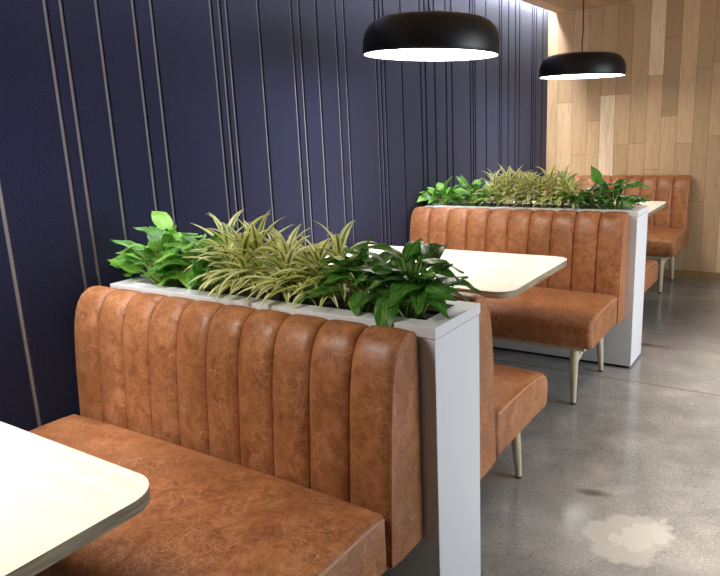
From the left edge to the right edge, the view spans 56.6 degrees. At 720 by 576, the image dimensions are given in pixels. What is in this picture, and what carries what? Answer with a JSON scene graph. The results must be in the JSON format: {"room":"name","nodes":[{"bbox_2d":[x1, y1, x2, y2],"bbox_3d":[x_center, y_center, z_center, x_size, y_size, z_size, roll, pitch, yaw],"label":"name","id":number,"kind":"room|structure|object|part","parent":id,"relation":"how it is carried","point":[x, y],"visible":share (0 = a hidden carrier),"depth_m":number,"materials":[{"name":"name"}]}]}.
{"room":"restaurant dining area","nodes":[
{"label":"restaurant dining area","id":0,"kind":"room"},
{"bbox_2d":[0,0,548,430],"bbox_3d":[-0.808,-0.451,2.680,0.108,2.502,9.043,6,16,33],"label":"wall","id":1,"kind":"structure","parent":0,"point":[114,113],"depth_m":2.79,"materials":[{"name":"blue paint"}]},
{"bbox_2d":[520,0,643,12],"bbox_3d":[-0.080,-1.469,1.902,1.661,0.090,9.043,6,16,33],"label":"ceiling","id":2,"kind":"structure","parent":0,"point":[555,6],"depth_m":5.59,"materials":[{"name":"brown wood"}]},
{"bbox_2d":[362,0,499,60],"bbox_3d":[0.299,-1.335,2.891,0.602,0.661,0.603,6,16,33],"label":"pendant lamp","id":3,"kind":"object","parent":2,"relation":"hanging from","point":[428,35],"visible":1,"depth_m":2.72,"materials":[{"name":"black metal"}]},
{"bbox_2d":[365,49,497,60],"bbox_3d":[0.312,-1.034,2.962,0.586,0.001,0.586,10,17,33],"label":"diffuser","id":4,"kind":"object","parent":3,"relation":"attached to","point":[398,54],"depth_m":2.95,"materials":[{"name":"white plastic"}]},
{"bbox_2d":[539,0,625,78],"bbox_3d":[1.600,-1.847,4.793,0.603,0.652,0.603,6,16,33],"label":"pendant lamp","id":5,"kind":"object","parent":2,"relation":"hanging from","point":[592,64],"visible":1,"depth_m":4.62,"materials":[{"name":"black metal"}]},
{"bbox_2d":[541,74,622,78],"bbox_3d":[1.614,-1.542,4.865,0.586,0.001,0.586,8,17,33],"label":"diffuser","id":6,"kind":"object","parent":5,"relation":"attached to","point":[580,75],"depth_m":4.87,"materials":[{"name":"white plastic"}]},
{"bbox_3d":[1.612,-1.621,4.845,0.603,0.169,0.603,8,17,33],"label":"lamp shade","id":7,"kind":"part","parent":5,"relation":"part of","materials":[{"name":"black metal"}]},
{"bbox_3d":[1.595,-1.925,4.776,0.014,0.458,0.008,6,16,33],"label":"cord","id":8,"kind":"part","parent":5,"relation":"part of","materials":[{"name":"black plastic"}]},
{"bbox_2d":[480,277,719,575],"bbox_3d":[1.492,1.032,1.566,5.418,0.090,9.180,6,16,33],"label":"floor","id":9,"kind":"structure","parent":0,"point":[624,479],"depth_m":2.75,"materials":[{"name":"concrete"}]},
{"bbox_2d":[0,421,150,575],"bbox_3d":[-1.044,0.765,1.349,1.179,0.765,0.765,6,16,33],"label":"table","id":10,"kind":"object","parent":9,"relation":"on","point":[56,499],"visible":1,"depth_m":1.21,"materials":[{"name":"cream-white laminate"},{"name":"plywood"}]},
{"bbox_2d":[28,286,423,575],"bbox_3d":[-0.561,0.550,1.867,1.294,0.902,0.689,6,16,33],"label":"bench","id":11,"kind":"object","parent":9,"relation":"on","point":[265,442],"visible":0.93,"depth_m":1.76,"materials":[{"name":"brown leather"}]},
{"bbox_3d":[-0.607,0.623,1.810,1.292,0.183,0.514,6,16,33],"label":"seat","id":12,"kind":"part","parent":11,"relation":"part of","materials":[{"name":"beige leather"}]},
{"bbox_2d":[110,275,375,325],"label":"planter","id":13,"kind":"object","parent":9,"relation":"on","point":[329,310],"depth_m":2.07,"materials":[{"name":"white laminate"}]},
{"bbox_2d":[107,211,215,289],"bbox_3d":[-0.714,-0.138,2.394,0.496,0.267,0.315,6,16,33],"label":"pothos plant","id":14,"kind":"object","parent":13,"relation":"on","point":[135,256],"visible":0.64,"depth_m":2.38,"materials":[{"name":"green plant"}]},
{"bbox_2d":[140,224,248,292],"bbox_3d":[-0.535,-0.101,2.277,0.395,0.240,0.321,6,16,33],"label":"pothos plant","id":15,"kind":"object","parent":13,"relation":"on","point":[199,267],"visible":0.51,"depth_m":2.25,"materials":[{"name":"green plant"}]},
{"bbox_2d":[183,209,312,305],"bbox_3d":[-0.351,-0.097,2.141,0.579,0.294,0.396,6,16,33],"label":"plant","id":16,"kind":"object","parent":13,"relation":"in","point":[248,241],"visible":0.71,"depth_m":2.10,"materials":[{"name":"green plant"}]},
{"bbox_2d":[234,220,375,310],"bbox_3d":[-0.156,-0.076,2.011,0.473,0.269,0.403,6,16,33],"label":"plant","id":17,"kind":"object","parent":13,"relation":"in","point":[310,253],"visible":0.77,"depth_m":1.99,"materials":[{"name":"green plant"}]},
{"bbox_2d":[297,235,416,316],"bbox_3d":[-0.006,-0.046,1.937,0.421,0.230,0.316,6,16,33],"label":"pothos plant","id":18,"kind":"object","parent":13,"relation":"on","point":[332,275],"visible":0.58,"depth_m":1.91,"materials":[{"name":"green plant"}]},
{"bbox_2d":[382,300,480,575],"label":"planter","id":19,"kind":"object","parent":9,"relation":"on","point":[448,544],"depth_m":1.82,"materials":[{"name":"white laminate"}]},
{"bbox_2d":[348,238,480,326],"bbox_3d":[0.146,-0.019,1.828,0.357,0.255,0.312,-2,13,4],"label":"pothos plant","id":20,"kind":"object","parent":19,"relation":"on","point":[408,287],"visible":0.94,"depth_m":1.80,"materials":[{"name":"green plant"}]},
{"bbox_2d":[325,245,566,298],"bbox_3d":[0.308,0.257,3.242,1.179,0.765,0.765,6,16,33],"label":"table","id":21,"kind":"object","parent":9,"relation":"on","point":[496,275],"visible":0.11,"depth_m":2.95,"materials":[{"name":"white laminate"},{"name":"plywood"}]},
{"bbox_2d":[346,285,547,479],"bbox_3d":[0.006,0.335,2.670,1.294,0.902,0.689,6,16,33],"label":"bench","id":22,"kind":"object","parent":9,"relation":"on","point":[510,397],"visible":0.12,"depth_m":2.24,"materials":[{"name":"tan leather"},{"name":"brushed metal"}]},
{"bbox_3d":[0.612,0.622,2.646,0.047,0.280,0.067,6,16,33],"label":"leg","id":23,"kind":"part","parent":22,"relation":"part of","materials":[{"name":"beige metal"}]},
{"bbox_3d":[0.058,0.370,2.753,1.292,0.183,0.514,6,16,33],"label":"seat","id":24,"kind":"part","parent":22,"relation":"part of","materials":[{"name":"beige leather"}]},
{"bbox_2d":[410,207,628,404],"bbox_3d":[0.749,0.038,3.788,1.294,0.902,0.689,6,16,33],"label":"bench","id":25,"kind":"object","parent":9,"relation":"on","point":[572,309],"visible":0.59,"depth_m":3.63,"materials":[{"name":"tan leather"},{"name":"brushed metal"}]},
{"bbox_3d":[0.886,-0.164,3.962,1.292,0.600,0.171,6,16,33],"label":"backrest","id":26,"kind":"part","parent":25,"relation":"part of","materials":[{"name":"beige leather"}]},
{"bbox_3d":[0.758,0.190,3.826,1.202,0.015,0.576,6,16,33],"label":"seat","id":27,"kind":"part","parent":25,"relation":"part of","materials":[{"name":"brown leather"}]},
{"bbox_3d":[0.703,0.110,3.731,1.292,0.183,0.514,6,16,33],"label":"seat","id":28,"kind":"part","parent":25,"relation":"part of","materials":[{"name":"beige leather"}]},
{"bbox_3d":[1.070,0.435,3.353,0.047,0.280,0.067,6,16,33],"label":"leg","id":29,"kind":"part","parent":25,"relation":"part of","materials":[{"name":"beige metal"}]},
{"bbox_3d":[1.336,0.332,3.737,0.047,0.280,0.071,6,16,33],"label":"leg","id":30,"kind":"part","parent":25,"relation":"part of","materials":[{"name":"beige metal"}]},
{"bbox_2d":[425,201,648,367],"bbox_3d":[1.052,-0.062,4.156,1.300,0.900,0.274,6,16,33],"label":"planter","id":31,"kind":"object","parent":9,"relation":"on","point":[622,343],"visible":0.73,"depth_m":3.81,"materials":[{"name":"white laminate"}]},
{"bbox_2d":[417,176,470,205],"bbox_3d":[0.519,-0.628,4.361,0.425,0.210,0.344,6,16,33],"label":"pothos plant","id":32,"kind":"object","parent":31,"relation":"on","point":[431,194],"visible":0.79,"depth_m":4.33,"materials":[{"name":"green plant"}]},
{"bbox_2d":[442,175,504,206],"bbox_3d":[0.715,-0.611,4.234,0.328,0.219,0.429,-14,17,-40],"label":"pothos plant","id":33,"kind":"object","parent":31,"relation":"on","point":[461,193],"visible":0.74,"depth_m":4.22,"materials":[{"name":"green plant"}]},
{"bbox_2d":[472,165,535,206],"bbox_3d":[0.885,-0.625,4.108,0.413,0.285,0.345,6,16,33],"label":"plant","id":34,"kind":"object","parent":31,"relation":"on","point":[504,188],"visible":0.81,"depth_m":4.09,"materials":[{"name":"green plant"}]},
{"bbox_2d":[499,164,565,207],"bbox_3d":[1.058,-0.599,3.997,0.430,0.291,0.375,6,16,33],"label":"plant","id":35,"kind":"object","parent":31,"relation":"in","point":[529,181],"visible":0.86,"depth_m":3.98,"materials":[{"name":"green plant"}]},
{"bbox_2d":[536,165,599,209],"bbox_3d":[1.191,-0.586,3.905,0.453,0.272,0.347,6,16,33],"label":"plant","id":36,"kind":"object","parent":31,"relation":"on","point":[567,182],"visible":0.84,"depth_m":3.87,"materials":[{"name":"green plant"}]},
{"bbox_2d":[555,165,616,208],"bbox_3d":[1.295,-0.569,3.842,0.366,0.269,0.289,-2,13,3],"label":"pothos plant","id":37,"kind":"object","parent":31,"relation":"on","point":[595,172],"visible":0.7,"depth_m":3.82,"materials":[{"name":"green plant"}]},
{"bbox_2d":[585,176,651,209],"bbox_3d":[1.432,-0.534,3.762,0.368,0.214,0.354,6,16,33],"label":"pothos plant","id":38,"kind":"object","parent":31,"relation":"on","point":[623,199],"visible":0.91,"depth_m":3.75,"materials":[{"name":"green plant"}]},
{"bbox_2d":[441,200,657,292],"bbox_3d":[1.289,-0.174,4.583,1.294,0.902,0.689,6,16,33],"label":"bench","id":39,"kind":"object","parent":9,"relation":"on","point":[651,266],"visible":0.04,"depth_m":4.30,"materials":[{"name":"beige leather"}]},
{"bbox_3d":[1.138,-0.265,4.341,1.292,0.600,0.171,6,16,33],"label":"backrest","id":40,"kind":"part","parent":39,"relation":"part of","materials":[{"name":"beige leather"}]},
{"bbox_3d":[1.341,-0.139,4.665,1.292,0.183,0.514,6,16,33],"label":"seat","id":41,"kind":"part","parent":39,"relation":"part of","materials":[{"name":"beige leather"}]},
{"bbox_2d":[532,201,666,216],"bbox_3d":[1.644,-0.253,5.145,1.179,0.765,0.765,6,16,33],"label":"table","id":42,"kind":"object","parent":9,"relation":"on","point":[654,206],"visible":0.07,"depth_m":4.88,"materials":[{"name":"cream white laminate"},{"name":"plywood"}]},
{"bbox_2d":[543,175,691,293],"bbox_3d":[2.103,-0.504,5.827,1.294,0.902,0.689,6,16,33],"label":"bench","id":43,"kind":"object","parent":9,"relation":"on","point":[667,228],"visible":0.47,"depth_m":5.64,"materials":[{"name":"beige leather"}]},
{"bbox_3d":[2.240,-0.707,6.000,1.292,0.600,0.171,6,16,33],"label":"backrest","id":44,"kind":"part","parent":43,"relation":"part of","materials":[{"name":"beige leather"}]},
{"bbox_3d":[2.112,-0.352,5.864,1.202,0.015,0.576,6,16,33],"label":"seat","id":45,"kind":"part","parent":43,"relation":"part of","materials":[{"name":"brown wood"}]},
{"bbox_3d":[2.424,-0.108,5.391,0.047,0.280,0.067,6,16,33],"label":"leg","id":46,"kind":"part","parent":43,"relation":"part of","materials":[{"name":"beige metal"}]},
{"bbox_3d":[2.057,-0.432,5.769,1.292,0.183,0.514,6,16,33],"label":"seat","id":47,"kind":"part","parent":43,"relation":"part of","materials":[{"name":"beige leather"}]},
{"bbox_3d":[2.690,-0.210,5.775,0.047,0.280,0.071,6,16,33],"label":"leg","id":48,"kind":"part","parent":43,"relation":"part of","materials":[{"name":"beige metal"}]},
{"bbox_2d":[546,0,719,272],"bbox_3d":[3.946,-1.195,4.885,5.430,2.502,0.108,6,16,33],"label":"wall","id":49,"kind":"structure","parent":0,"point":[660,117],"depth_m":5.73,"materials":[{"name":"brown wood"}]},
{"bbox_2d":[663,269,719,280],"bbox_3d":[3.972,0.002,5.112,5.220,0.068,0.014,6,16,33],"label":"baseboard","id":50,"kind":"structure","parent":49,"relation":"attached to","point":[713,276],"depth_m":5.81,"materials":[{"name":"brown wood"}]}
]}

